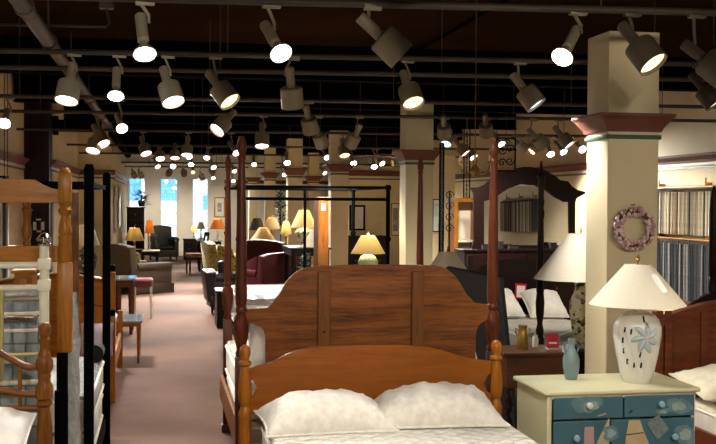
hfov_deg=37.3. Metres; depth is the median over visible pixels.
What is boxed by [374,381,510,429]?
pillow
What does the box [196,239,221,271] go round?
table
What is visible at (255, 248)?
armchair
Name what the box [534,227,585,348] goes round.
table lamp
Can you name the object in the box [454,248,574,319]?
dresser
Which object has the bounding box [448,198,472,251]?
display cabinet
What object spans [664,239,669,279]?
sample
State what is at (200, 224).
table lamp
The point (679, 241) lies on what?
sample
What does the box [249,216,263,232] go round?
table lamp
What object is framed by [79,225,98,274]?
table lamp
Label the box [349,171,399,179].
trim
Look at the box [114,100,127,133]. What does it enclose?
track light
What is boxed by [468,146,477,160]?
track light
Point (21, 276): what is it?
nightstand
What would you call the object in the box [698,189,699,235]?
sample
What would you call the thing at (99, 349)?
bolster
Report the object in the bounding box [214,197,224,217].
framed print
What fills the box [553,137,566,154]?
track light
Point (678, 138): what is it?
wall
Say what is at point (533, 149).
track light
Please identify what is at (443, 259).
table lamp
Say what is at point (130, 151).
beam
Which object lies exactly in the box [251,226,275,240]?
table lamp
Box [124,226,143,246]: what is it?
table lamp
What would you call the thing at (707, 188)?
sample
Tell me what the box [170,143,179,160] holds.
track light
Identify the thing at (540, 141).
track light
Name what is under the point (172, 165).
track light
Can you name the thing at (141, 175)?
track light
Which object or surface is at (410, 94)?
track light
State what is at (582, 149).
track light
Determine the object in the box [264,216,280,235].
table lamp
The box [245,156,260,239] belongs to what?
column
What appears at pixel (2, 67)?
rail
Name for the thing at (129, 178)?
window
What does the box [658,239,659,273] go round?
sample
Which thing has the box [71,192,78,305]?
bed post
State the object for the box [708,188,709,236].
sample
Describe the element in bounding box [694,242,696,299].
sample
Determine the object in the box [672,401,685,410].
light
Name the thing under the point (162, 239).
armchair
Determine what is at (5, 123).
track light
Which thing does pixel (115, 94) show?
track light
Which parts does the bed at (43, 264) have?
iron rail, iron rail, iron rail, iron post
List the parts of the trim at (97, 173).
crown moulding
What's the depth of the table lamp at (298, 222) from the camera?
15.22 m
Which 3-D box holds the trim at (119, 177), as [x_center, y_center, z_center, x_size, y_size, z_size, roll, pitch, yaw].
[-6.278,-1.146,28.159,0.090,0.190,10.300,0,1,-11]
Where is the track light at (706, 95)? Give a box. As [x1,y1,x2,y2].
[688,65,715,110]
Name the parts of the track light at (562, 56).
stem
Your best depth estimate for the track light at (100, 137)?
12.55 m
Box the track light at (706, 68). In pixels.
[680,14,715,88]
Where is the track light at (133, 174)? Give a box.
[131,166,137,178]
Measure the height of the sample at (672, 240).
0.825 m
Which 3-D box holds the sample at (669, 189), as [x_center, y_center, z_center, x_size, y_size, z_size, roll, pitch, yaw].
[4.292,-0.163,14.387,0.150,0.655,0.021,0,1,-14]
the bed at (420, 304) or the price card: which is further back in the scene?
the price card
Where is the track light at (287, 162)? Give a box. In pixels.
[284,148,289,164]
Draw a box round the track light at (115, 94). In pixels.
[107,55,125,101]
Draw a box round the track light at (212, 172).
[208,164,215,174]
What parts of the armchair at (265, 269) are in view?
armrest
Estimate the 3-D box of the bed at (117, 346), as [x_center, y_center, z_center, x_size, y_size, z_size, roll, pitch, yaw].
[-2.788,0.979,10.062,1.025,1.134,2.029,0,1,-11]
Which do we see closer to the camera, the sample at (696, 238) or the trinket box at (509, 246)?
the sample at (696, 238)
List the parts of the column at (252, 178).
cornice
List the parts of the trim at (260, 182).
crown moulding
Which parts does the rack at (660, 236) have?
rail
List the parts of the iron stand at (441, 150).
beaded rod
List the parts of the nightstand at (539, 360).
leg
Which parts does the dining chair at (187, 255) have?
leg, leg, seat, leg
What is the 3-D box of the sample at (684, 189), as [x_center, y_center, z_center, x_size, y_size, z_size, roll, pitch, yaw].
[4.369,-0.155,13.974,0.150,0.655,0.021,0,1,-6]
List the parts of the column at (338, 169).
cornice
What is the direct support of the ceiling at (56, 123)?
attached to the wall at (70, 155)
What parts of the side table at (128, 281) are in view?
leg, leg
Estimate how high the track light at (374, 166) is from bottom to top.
0.409 m
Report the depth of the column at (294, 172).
21.12 m
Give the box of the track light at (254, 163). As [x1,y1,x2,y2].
[251,156,256,166]
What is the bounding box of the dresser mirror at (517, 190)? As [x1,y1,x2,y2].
[470,167,585,248]
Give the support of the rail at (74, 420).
on the floor
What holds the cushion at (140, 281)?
on the stool
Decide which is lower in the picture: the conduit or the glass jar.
the glass jar
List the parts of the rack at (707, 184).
rail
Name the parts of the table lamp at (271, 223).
lamp shade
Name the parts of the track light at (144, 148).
stem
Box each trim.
[0,149,28,169]
[51,160,80,177]
[78,169,114,178]
[113,170,128,184]
[224,180,327,185]
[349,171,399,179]
[455,152,715,182]
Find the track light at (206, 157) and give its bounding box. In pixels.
[203,147,211,159]
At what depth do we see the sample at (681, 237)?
14.22 m
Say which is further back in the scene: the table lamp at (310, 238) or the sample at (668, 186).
the table lamp at (310, 238)
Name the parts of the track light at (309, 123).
stem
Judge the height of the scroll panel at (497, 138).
1.468 m
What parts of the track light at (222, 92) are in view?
stem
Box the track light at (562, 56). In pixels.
[551,12,587,66]
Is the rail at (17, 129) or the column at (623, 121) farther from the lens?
the rail at (17, 129)
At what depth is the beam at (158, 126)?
23.86 m
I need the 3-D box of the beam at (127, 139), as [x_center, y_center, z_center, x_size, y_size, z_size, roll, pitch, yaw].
[-2.186,-2.200,27.832,7.970,0.400,0.220,0,1,-11]
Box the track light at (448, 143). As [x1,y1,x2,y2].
[441,129,453,147]
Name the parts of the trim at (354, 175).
crown moulding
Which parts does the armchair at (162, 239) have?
armrest, backrest, seat, armrest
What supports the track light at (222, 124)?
hanging from the rail at (26, 96)
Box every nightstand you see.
[11,269,38,315]
[486,344,564,426]
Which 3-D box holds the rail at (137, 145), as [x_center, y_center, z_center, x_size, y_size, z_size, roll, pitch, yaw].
[-1.119,-1.823,20.153,8.643,0.840,0.042,0,1,-6]
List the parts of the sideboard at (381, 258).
drawer, drawer, drawer, drawer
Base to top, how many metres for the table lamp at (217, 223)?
0.576 m
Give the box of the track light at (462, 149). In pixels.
[453,135,469,156]
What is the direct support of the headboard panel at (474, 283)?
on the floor
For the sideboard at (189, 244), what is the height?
0.620 m
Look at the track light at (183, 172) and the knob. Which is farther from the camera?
the track light at (183, 172)
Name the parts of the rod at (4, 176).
drape rod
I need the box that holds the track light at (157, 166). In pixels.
[153,154,159,168]
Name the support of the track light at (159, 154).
hanging from the rail at (137, 145)
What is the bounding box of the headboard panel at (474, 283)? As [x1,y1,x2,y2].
[446,266,516,428]
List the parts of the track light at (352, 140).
stem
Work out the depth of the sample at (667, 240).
14.42 m
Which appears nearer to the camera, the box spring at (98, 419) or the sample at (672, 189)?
the box spring at (98, 419)
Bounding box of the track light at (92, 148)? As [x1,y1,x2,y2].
[85,114,102,154]
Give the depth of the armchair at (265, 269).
15.53 m
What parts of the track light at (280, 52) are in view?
stem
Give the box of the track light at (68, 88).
[54,54,81,105]
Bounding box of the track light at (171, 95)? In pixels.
[158,55,184,108]
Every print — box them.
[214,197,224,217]
[217,203,221,211]
[349,205,364,230]
[391,203,399,235]
[433,199,438,231]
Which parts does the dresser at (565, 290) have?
drawer, drawer, drawer, drawer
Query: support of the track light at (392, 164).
hanging from the rail at (112, 152)
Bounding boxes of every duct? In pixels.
[9,0,113,128]
[108,123,130,157]
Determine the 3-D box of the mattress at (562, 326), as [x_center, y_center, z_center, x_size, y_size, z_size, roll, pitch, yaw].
[1.821,1.123,10.233,0.872,0.252,2.012,0,1,-11]
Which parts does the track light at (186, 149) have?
stem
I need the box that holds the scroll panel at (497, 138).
[496,51,515,171]
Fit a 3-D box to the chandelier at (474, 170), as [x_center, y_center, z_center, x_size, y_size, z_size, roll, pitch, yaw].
[1.333,-1.291,12.025,0.432,1.555,0.417,0,1,-11]
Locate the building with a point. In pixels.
(139, 183)
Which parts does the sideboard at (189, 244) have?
drawer, drawer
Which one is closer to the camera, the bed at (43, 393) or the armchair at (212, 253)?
the bed at (43, 393)
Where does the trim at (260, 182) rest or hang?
attached to the wall at (153, 175)
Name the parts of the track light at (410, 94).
stem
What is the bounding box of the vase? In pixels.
[563,338,579,379]
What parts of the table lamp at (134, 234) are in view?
lamp shade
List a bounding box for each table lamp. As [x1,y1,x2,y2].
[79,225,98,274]
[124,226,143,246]
[145,218,153,249]
[191,225,196,238]
[197,222,204,238]
[209,217,224,239]
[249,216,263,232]
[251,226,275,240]
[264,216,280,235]
[280,220,291,244]
[291,208,313,245]
[301,229,329,246]
[351,230,384,264]
[431,246,465,268]
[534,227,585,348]
[589,255,686,383]
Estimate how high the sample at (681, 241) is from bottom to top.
0.825 m
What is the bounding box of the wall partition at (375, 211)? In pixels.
[348,166,399,263]
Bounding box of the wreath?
[613,204,655,250]
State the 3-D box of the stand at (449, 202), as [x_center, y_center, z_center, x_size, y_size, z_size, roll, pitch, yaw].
[1.155,0.553,13.455,0.260,1.900,0.260,0,1,-11]
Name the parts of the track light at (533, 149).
stem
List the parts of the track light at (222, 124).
stem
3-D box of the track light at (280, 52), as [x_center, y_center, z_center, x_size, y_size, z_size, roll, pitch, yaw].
[-0.436,-1.014,5.655,0.122,0.344,0.258,0,1,-22]
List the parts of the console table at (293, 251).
leg, leg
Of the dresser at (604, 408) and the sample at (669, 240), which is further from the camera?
the sample at (669, 240)
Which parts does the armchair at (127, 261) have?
backrest, armrest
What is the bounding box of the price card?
[514,283,526,299]
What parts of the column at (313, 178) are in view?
cornice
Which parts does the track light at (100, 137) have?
stem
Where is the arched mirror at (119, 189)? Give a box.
[118,188,120,229]
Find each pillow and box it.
[0,407,36,443]
[80,323,113,356]
[246,305,268,367]
[254,388,399,438]
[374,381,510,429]
[504,288,525,317]
[519,288,569,318]
[668,364,715,401]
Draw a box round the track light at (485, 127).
[479,113,492,138]
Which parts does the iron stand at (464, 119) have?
beaded rod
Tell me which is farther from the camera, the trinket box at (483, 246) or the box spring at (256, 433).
the trinket box at (483, 246)
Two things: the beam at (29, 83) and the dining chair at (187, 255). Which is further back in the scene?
the dining chair at (187, 255)
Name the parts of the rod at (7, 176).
drape rod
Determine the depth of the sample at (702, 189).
13.50 m
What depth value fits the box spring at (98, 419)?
6.93 m
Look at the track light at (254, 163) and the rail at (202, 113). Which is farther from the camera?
the track light at (254, 163)
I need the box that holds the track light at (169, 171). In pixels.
[165,162,172,176]
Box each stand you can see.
[438,143,444,252]
[446,191,453,251]
[463,119,470,197]
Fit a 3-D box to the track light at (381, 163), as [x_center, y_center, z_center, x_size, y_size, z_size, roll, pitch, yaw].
[0.416,-1.242,20.270,0.123,0.352,0.262,0,1,-32]
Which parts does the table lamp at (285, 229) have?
lamp shade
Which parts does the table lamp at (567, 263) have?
lamp shade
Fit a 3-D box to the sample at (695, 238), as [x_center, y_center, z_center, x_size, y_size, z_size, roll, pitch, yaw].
[4.388,0.623,13.865,0.150,0.825,0.021,0,1,-6]
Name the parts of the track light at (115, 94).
stem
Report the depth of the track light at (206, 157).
19.90 m
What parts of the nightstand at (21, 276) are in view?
drawer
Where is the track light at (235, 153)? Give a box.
[227,133,238,155]
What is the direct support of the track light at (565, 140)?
hanging from the rail at (202, 113)
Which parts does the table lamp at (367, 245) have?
lamp shade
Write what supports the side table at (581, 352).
on the floor
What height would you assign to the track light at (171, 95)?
0.418 m
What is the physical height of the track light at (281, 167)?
0.476 m
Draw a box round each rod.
[3,38,5,278]
[6,38,8,277]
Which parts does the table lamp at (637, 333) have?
lamp shade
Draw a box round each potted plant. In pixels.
[132,189,149,206]
[273,190,288,241]
[297,253,313,268]
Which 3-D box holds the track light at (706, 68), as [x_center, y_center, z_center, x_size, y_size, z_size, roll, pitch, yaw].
[1.954,-0.956,5.900,0.315,0.442,0.174,1,1,29]
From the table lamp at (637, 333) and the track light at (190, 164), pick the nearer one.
the table lamp at (637, 333)
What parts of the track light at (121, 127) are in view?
stem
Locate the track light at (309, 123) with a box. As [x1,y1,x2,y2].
[301,100,318,135]
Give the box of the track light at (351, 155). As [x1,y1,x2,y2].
[349,149,356,164]
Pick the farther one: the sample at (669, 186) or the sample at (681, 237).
the sample at (669, 186)
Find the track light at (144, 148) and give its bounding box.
[138,132,151,156]
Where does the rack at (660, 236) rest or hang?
attached to the wall at (678, 138)
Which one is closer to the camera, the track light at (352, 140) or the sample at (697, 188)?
the track light at (352, 140)
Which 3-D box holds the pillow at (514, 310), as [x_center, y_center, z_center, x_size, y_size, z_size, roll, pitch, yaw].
[1.455,0.831,10.891,0.422,0.281,0.412,0,1,-13]
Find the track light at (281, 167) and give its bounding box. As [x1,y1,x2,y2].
[280,156,285,176]
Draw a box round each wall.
[0,73,125,277]
[126,154,375,251]
[376,91,715,310]
[432,155,454,262]
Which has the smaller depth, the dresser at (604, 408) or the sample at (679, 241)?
the dresser at (604, 408)
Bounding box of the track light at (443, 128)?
[437,114,450,139]
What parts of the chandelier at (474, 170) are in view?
arm, stem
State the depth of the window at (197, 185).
33.72 m
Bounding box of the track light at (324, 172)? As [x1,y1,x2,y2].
[319,165,326,174]
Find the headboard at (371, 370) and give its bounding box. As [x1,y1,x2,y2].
[238,340,501,443]
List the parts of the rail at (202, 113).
hanger rod, hanger rod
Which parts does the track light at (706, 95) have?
stem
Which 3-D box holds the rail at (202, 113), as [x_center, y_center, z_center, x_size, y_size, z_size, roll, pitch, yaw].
[0.029,-1.684,12.942,9.034,0.820,0.042,0,1,-6]
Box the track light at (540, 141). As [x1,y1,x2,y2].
[526,118,549,150]
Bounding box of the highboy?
[126,207,144,249]
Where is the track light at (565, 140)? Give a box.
[552,120,574,149]
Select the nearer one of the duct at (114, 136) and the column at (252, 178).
the duct at (114, 136)
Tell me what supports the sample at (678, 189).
hanging from the rack at (707, 184)
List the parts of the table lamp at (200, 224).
lamp shade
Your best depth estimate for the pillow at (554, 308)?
10.85 m
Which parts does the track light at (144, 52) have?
stem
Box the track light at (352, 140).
[343,116,363,149]
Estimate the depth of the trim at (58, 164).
18.71 m
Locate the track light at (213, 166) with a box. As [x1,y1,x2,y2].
[209,155,215,169]
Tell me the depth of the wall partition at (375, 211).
22.70 m
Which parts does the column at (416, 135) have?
cornice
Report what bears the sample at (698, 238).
hanging from the rack at (660, 236)
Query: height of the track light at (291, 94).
0.415 m
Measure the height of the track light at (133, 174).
0.361 m
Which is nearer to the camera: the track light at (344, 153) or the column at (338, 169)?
the track light at (344, 153)
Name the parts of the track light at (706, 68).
stem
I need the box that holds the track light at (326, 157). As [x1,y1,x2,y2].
[321,149,328,159]
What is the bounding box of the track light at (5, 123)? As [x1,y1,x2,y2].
[0,98,13,128]
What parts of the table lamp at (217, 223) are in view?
lamp shade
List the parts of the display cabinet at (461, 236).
panel, panel, panel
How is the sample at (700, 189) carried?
hanging from the rack at (707, 184)
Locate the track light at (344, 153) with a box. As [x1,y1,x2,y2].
[338,134,349,158]
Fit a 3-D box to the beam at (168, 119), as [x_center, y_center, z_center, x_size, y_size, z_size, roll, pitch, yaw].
[-1.141,-2.046,20.298,8.680,0.400,0.220,0,1,-11]
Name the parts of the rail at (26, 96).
hanger rod, hanger rod, hanger rod, hanger rod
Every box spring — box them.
[53,393,103,443]
[226,377,262,443]
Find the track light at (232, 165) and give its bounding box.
[231,164,236,172]
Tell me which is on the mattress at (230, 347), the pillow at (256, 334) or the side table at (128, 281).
the pillow at (256, 334)
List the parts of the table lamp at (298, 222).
lamp shade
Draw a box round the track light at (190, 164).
[188,155,193,166]
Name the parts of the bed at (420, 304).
bed post, rail, bed post, headboard panel, bed post, bed post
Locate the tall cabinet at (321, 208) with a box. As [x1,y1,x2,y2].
[314,197,328,265]
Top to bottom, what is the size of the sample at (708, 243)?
0.825 m
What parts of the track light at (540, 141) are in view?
stem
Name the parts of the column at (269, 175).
cornice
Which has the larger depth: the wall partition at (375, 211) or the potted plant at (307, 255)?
the wall partition at (375, 211)
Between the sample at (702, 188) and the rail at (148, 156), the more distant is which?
the rail at (148, 156)
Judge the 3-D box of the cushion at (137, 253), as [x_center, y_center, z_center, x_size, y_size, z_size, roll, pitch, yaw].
[-4.330,0.759,20.122,0.580,0.398,0.180,1,1,41]
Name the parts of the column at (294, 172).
cornice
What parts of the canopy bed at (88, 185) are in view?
canopy rail, canopy rail, bed post, canopy rail, rail, bed post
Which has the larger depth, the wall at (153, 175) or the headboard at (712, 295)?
the wall at (153, 175)
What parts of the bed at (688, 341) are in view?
headboard post, cap moulding, headboard panel, rail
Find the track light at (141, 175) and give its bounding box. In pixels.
[137,166,144,178]
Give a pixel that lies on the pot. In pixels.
(522, 337)
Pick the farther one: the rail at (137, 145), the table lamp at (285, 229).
the rail at (137, 145)
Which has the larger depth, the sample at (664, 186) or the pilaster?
the pilaster
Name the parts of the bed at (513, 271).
head post, headboard panel, foot post, head post, footboard panel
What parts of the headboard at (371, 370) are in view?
headboard post, headboard panel, headboard post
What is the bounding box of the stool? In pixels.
[134,277,152,318]
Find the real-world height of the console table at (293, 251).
1.111 m
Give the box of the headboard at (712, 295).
[687,291,715,305]
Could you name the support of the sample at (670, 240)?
hanging from the rack at (660, 236)
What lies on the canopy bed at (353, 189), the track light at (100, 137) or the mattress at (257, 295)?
the mattress at (257, 295)
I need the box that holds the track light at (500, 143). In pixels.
[492,131,504,146]
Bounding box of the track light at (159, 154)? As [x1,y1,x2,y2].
[155,147,164,161]
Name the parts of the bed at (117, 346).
cap rail, footboard panel, bead moulding, footboard post, rail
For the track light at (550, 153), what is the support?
hanging from the rail at (17, 129)
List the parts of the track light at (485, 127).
stem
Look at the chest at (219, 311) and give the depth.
14.55 m
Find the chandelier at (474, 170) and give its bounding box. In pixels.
[458,62,490,176]
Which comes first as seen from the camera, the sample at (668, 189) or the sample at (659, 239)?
the sample at (668, 189)
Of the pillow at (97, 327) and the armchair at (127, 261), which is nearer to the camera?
the pillow at (97, 327)
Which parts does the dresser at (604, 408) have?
knob, drawer, knob, drawer, drawer, knob, knob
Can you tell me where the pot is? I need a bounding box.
[515,325,530,349]
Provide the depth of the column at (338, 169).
18.66 m
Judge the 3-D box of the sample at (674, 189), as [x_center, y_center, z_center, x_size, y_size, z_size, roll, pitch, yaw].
[4.315,-0.161,14.263,0.150,0.655,0.021,0,1,-8]
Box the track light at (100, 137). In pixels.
[91,114,109,149]
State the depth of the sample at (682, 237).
14.18 m
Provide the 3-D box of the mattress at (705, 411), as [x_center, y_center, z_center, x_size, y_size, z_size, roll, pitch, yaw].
[2.888,1.263,6.162,1.227,0.182,1.892,0,1,-11]
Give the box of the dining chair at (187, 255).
[185,232,209,274]
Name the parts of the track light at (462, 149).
stem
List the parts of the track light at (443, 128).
stem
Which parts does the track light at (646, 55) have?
stem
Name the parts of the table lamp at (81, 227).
lamp shade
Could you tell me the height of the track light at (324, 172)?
0.294 m
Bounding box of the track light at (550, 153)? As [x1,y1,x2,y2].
[546,137,554,156]
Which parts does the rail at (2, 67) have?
hanger rod, hanger rod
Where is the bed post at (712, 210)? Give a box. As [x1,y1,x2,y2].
[708,186,715,292]
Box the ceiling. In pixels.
[0,0,715,88]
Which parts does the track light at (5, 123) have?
stem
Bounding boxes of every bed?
[0,232,51,385]
[0,272,122,402]
[0,322,52,443]
[38,164,115,443]
[220,136,499,443]
[224,184,390,335]
[467,161,584,373]
[652,300,715,443]
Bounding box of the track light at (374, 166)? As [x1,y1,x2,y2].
[371,149,377,168]
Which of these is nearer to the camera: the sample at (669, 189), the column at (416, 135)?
the column at (416, 135)
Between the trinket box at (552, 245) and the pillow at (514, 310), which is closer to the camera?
the pillow at (514, 310)
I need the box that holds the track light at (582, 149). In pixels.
[574,137,585,152]
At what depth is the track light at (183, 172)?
27.86 m
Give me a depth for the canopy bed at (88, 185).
5.92 m
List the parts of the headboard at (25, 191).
rail, rail, folded frame, black leg, corner post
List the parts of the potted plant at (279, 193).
stem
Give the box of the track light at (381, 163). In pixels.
[375,149,384,165]
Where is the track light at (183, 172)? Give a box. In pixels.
[181,163,186,176]
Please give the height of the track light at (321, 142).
0.420 m
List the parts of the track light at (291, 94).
stem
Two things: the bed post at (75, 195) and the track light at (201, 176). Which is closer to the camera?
the bed post at (75, 195)
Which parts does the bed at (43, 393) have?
curved rail, curved rail, rail, headboard post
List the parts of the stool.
leg, leg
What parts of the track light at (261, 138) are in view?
stem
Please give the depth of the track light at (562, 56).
5.78 m
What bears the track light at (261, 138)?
hanging from the rail at (202, 113)
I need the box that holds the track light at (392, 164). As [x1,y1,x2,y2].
[390,156,397,166]
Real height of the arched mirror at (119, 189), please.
1.050 m
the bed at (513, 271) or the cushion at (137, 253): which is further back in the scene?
the cushion at (137, 253)
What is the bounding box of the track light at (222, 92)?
[205,56,239,109]
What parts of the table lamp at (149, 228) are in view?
lamp shade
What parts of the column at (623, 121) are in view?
cornice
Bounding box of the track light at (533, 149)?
[524,135,539,153]
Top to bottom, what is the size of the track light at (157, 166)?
0.326 m
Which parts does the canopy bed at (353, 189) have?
canopy rail, canopy rail, canopy rail, bed post, bed post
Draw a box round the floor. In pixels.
[110,256,516,443]
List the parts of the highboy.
drawer, drawer, drawer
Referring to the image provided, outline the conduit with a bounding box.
[416,0,510,52]
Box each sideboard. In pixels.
[183,238,203,259]
[348,235,385,264]
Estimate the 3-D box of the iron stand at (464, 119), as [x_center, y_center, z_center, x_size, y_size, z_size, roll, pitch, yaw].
[1.718,-0.105,16.802,0.215,3.092,0.300,0,1,-11]
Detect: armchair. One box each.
[102,244,173,293]
[147,225,178,260]
[201,241,235,271]
[201,260,234,314]
[235,252,311,284]
[247,240,286,260]
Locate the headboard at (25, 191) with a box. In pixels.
[0,167,72,443]
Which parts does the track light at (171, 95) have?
stem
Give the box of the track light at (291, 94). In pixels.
[280,55,303,109]
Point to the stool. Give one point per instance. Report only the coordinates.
(140, 281)
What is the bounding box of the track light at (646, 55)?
[617,13,666,75]
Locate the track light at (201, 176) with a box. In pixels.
[199,167,205,180]
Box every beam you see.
[0,35,708,91]
[13,74,587,114]
[64,104,516,129]
[113,123,462,140]
[120,135,399,146]
[126,144,391,153]
[130,151,377,156]
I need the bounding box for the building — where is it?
[130,179,206,235]
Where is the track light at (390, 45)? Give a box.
[356,3,412,67]
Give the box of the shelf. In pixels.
[458,239,472,241]
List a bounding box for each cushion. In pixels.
[135,277,152,287]
[136,252,140,262]
[159,245,172,249]
[217,260,223,272]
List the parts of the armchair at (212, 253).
backrest, armrest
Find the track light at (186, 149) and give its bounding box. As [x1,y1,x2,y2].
[181,132,192,157]
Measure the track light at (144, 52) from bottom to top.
0.346 m
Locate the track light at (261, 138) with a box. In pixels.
[255,116,268,149]
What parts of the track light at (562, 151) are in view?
stem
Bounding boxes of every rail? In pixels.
[0,0,706,81]
[0,0,714,66]
[0,17,715,108]
[0,66,715,122]
[16,82,586,136]
[59,0,715,15]
[67,113,516,150]
[68,292,81,443]
[79,122,467,157]
[121,156,399,165]
[125,147,324,168]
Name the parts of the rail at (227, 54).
hanger rod, hanger rod, hanger rod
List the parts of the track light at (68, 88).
stem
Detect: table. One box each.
[116,275,136,333]
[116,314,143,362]
[136,249,142,259]
[142,250,159,261]
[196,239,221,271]
[282,245,331,283]
[559,345,584,373]
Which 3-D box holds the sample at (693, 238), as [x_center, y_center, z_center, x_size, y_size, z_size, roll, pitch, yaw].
[4.380,0.622,13.906,0.150,0.825,0.021,0,1,-6]
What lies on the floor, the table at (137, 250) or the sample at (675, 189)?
the table at (137, 250)
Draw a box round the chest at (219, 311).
[214,287,233,328]
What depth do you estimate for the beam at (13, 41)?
12.61 m
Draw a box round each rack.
[657,233,708,241]
[658,178,715,188]
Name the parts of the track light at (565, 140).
stem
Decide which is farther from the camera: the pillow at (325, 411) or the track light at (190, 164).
the track light at (190, 164)
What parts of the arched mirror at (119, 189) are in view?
mirror pane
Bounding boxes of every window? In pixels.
[129,178,146,248]
[160,178,177,236]
[192,178,207,237]
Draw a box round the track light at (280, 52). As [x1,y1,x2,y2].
[260,5,291,62]
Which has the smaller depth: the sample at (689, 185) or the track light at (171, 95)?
the track light at (171, 95)
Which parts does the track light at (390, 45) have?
stem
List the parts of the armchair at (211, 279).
backrest, seat, armrest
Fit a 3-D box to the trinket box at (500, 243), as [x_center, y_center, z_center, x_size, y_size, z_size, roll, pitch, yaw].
[1.977,0.322,14.722,0.076,0.112,0.086,0,1,-11]
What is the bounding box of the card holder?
[545,333,560,349]
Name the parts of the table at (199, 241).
leg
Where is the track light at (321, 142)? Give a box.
[313,115,329,149]
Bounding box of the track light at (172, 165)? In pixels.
[170,160,175,168]
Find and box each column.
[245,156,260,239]
[260,148,279,238]
[281,138,307,244]
[304,153,322,266]
[323,130,354,264]
[392,104,438,264]
[571,31,675,373]
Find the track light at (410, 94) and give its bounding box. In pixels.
[398,60,424,110]
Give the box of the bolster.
[94,341,104,362]
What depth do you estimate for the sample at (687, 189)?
13.88 m
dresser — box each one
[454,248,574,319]
[513,372,699,443]
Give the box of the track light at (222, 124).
[210,107,236,136]
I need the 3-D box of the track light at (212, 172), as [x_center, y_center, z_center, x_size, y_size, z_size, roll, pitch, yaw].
[-3.864,-1.397,27.954,0.174,0.317,0.335,0,1,4]
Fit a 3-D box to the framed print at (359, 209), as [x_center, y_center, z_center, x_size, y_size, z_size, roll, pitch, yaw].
[-0.016,-0.090,22.584,0.339,0.542,0.030,0,1,-11]
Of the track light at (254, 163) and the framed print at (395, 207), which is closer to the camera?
the framed print at (395, 207)
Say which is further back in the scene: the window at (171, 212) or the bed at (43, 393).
the window at (171, 212)
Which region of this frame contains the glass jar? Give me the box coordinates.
[532,335,538,346]
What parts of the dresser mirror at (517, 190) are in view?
rail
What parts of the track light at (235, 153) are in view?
stem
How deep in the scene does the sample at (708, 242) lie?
13.48 m
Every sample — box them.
[657,186,664,232]
[657,239,658,271]
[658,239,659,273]
[659,186,665,232]
[660,189,661,233]
[660,236,668,274]
[661,186,668,233]
[661,239,666,276]
[663,186,669,233]
[663,236,669,278]
[664,189,665,233]
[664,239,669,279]
[665,240,666,281]
[666,189,667,233]
[667,189,668,233]
[667,240,668,282]
[668,240,669,284]
[669,189,670,233]
[670,189,671,233]
[670,240,671,286]
[671,189,673,233]
[671,240,672,287]
[672,237,682,289]
[673,189,674,233]
[674,237,681,290]
[675,189,676,233]
[675,237,682,293]
[676,189,677,234]
[677,241,678,294]
[678,189,679,234]
[678,241,680,296]
[679,189,680,234]
[680,241,681,297]
[681,189,682,234]
[681,241,683,299]
[682,185,689,234]
[683,241,685,299]
[684,189,685,234]
[685,185,692,234]
[685,241,694,300]
[686,238,693,300]
[687,189,688,234]
[687,238,695,300]
[688,188,694,234]
[689,238,696,300]
[690,185,697,235]
[691,238,698,301]
[692,188,697,235]
[693,185,701,235]
[693,242,694,299]
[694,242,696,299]
[695,185,705,235]
[696,188,702,235]
[696,242,697,297]
[697,242,707,297]
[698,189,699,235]
[699,243,700,296]
[700,189,701,235]
[701,189,703,235]
[701,239,708,295]
[702,242,708,294]
[703,189,704,235]
[704,243,705,293]
[705,188,706,235]
[705,243,707,293]
[706,188,708,236]
[707,243,708,292]
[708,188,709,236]
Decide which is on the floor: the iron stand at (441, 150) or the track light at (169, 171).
the iron stand at (441, 150)
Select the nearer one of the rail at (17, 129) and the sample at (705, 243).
the sample at (705, 243)
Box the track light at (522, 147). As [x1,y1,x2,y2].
[509,135,528,153]
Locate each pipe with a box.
[0,1,113,27]
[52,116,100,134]
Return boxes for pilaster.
[24,103,50,273]
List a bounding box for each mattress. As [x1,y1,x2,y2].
[0,316,38,443]
[4,291,38,315]
[50,357,104,432]
[225,340,259,418]
[231,284,283,321]
[261,423,538,443]
[508,314,571,344]
[695,397,715,434]
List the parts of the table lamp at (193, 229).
lamp shade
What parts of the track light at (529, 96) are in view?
stem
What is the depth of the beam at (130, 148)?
31.46 m
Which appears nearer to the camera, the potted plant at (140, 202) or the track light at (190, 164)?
the track light at (190, 164)
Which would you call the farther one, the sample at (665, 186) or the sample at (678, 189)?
the sample at (665, 186)
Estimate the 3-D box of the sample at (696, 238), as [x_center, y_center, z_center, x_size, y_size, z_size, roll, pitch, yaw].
[4.395,0.624,13.824,0.150,0.825,0.021,0,1,-12]
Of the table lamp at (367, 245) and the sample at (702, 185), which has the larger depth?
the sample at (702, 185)
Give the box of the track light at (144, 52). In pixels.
[133,1,156,61]
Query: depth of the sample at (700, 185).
13.71 m
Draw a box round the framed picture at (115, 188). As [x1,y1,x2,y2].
[114,187,116,232]
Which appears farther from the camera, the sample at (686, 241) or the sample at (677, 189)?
the sample at (677, 189)
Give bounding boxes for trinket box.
[481,244,487,248]
[498,241,503,248]
[508,245,518,248]
[549,242,556,248]
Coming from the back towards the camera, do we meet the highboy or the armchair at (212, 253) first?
the highboy
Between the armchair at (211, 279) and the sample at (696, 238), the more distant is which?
the armchair at (211, 279)
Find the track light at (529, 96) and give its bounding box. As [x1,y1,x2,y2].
[509,62,545,112]
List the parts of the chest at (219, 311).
drawer, drawer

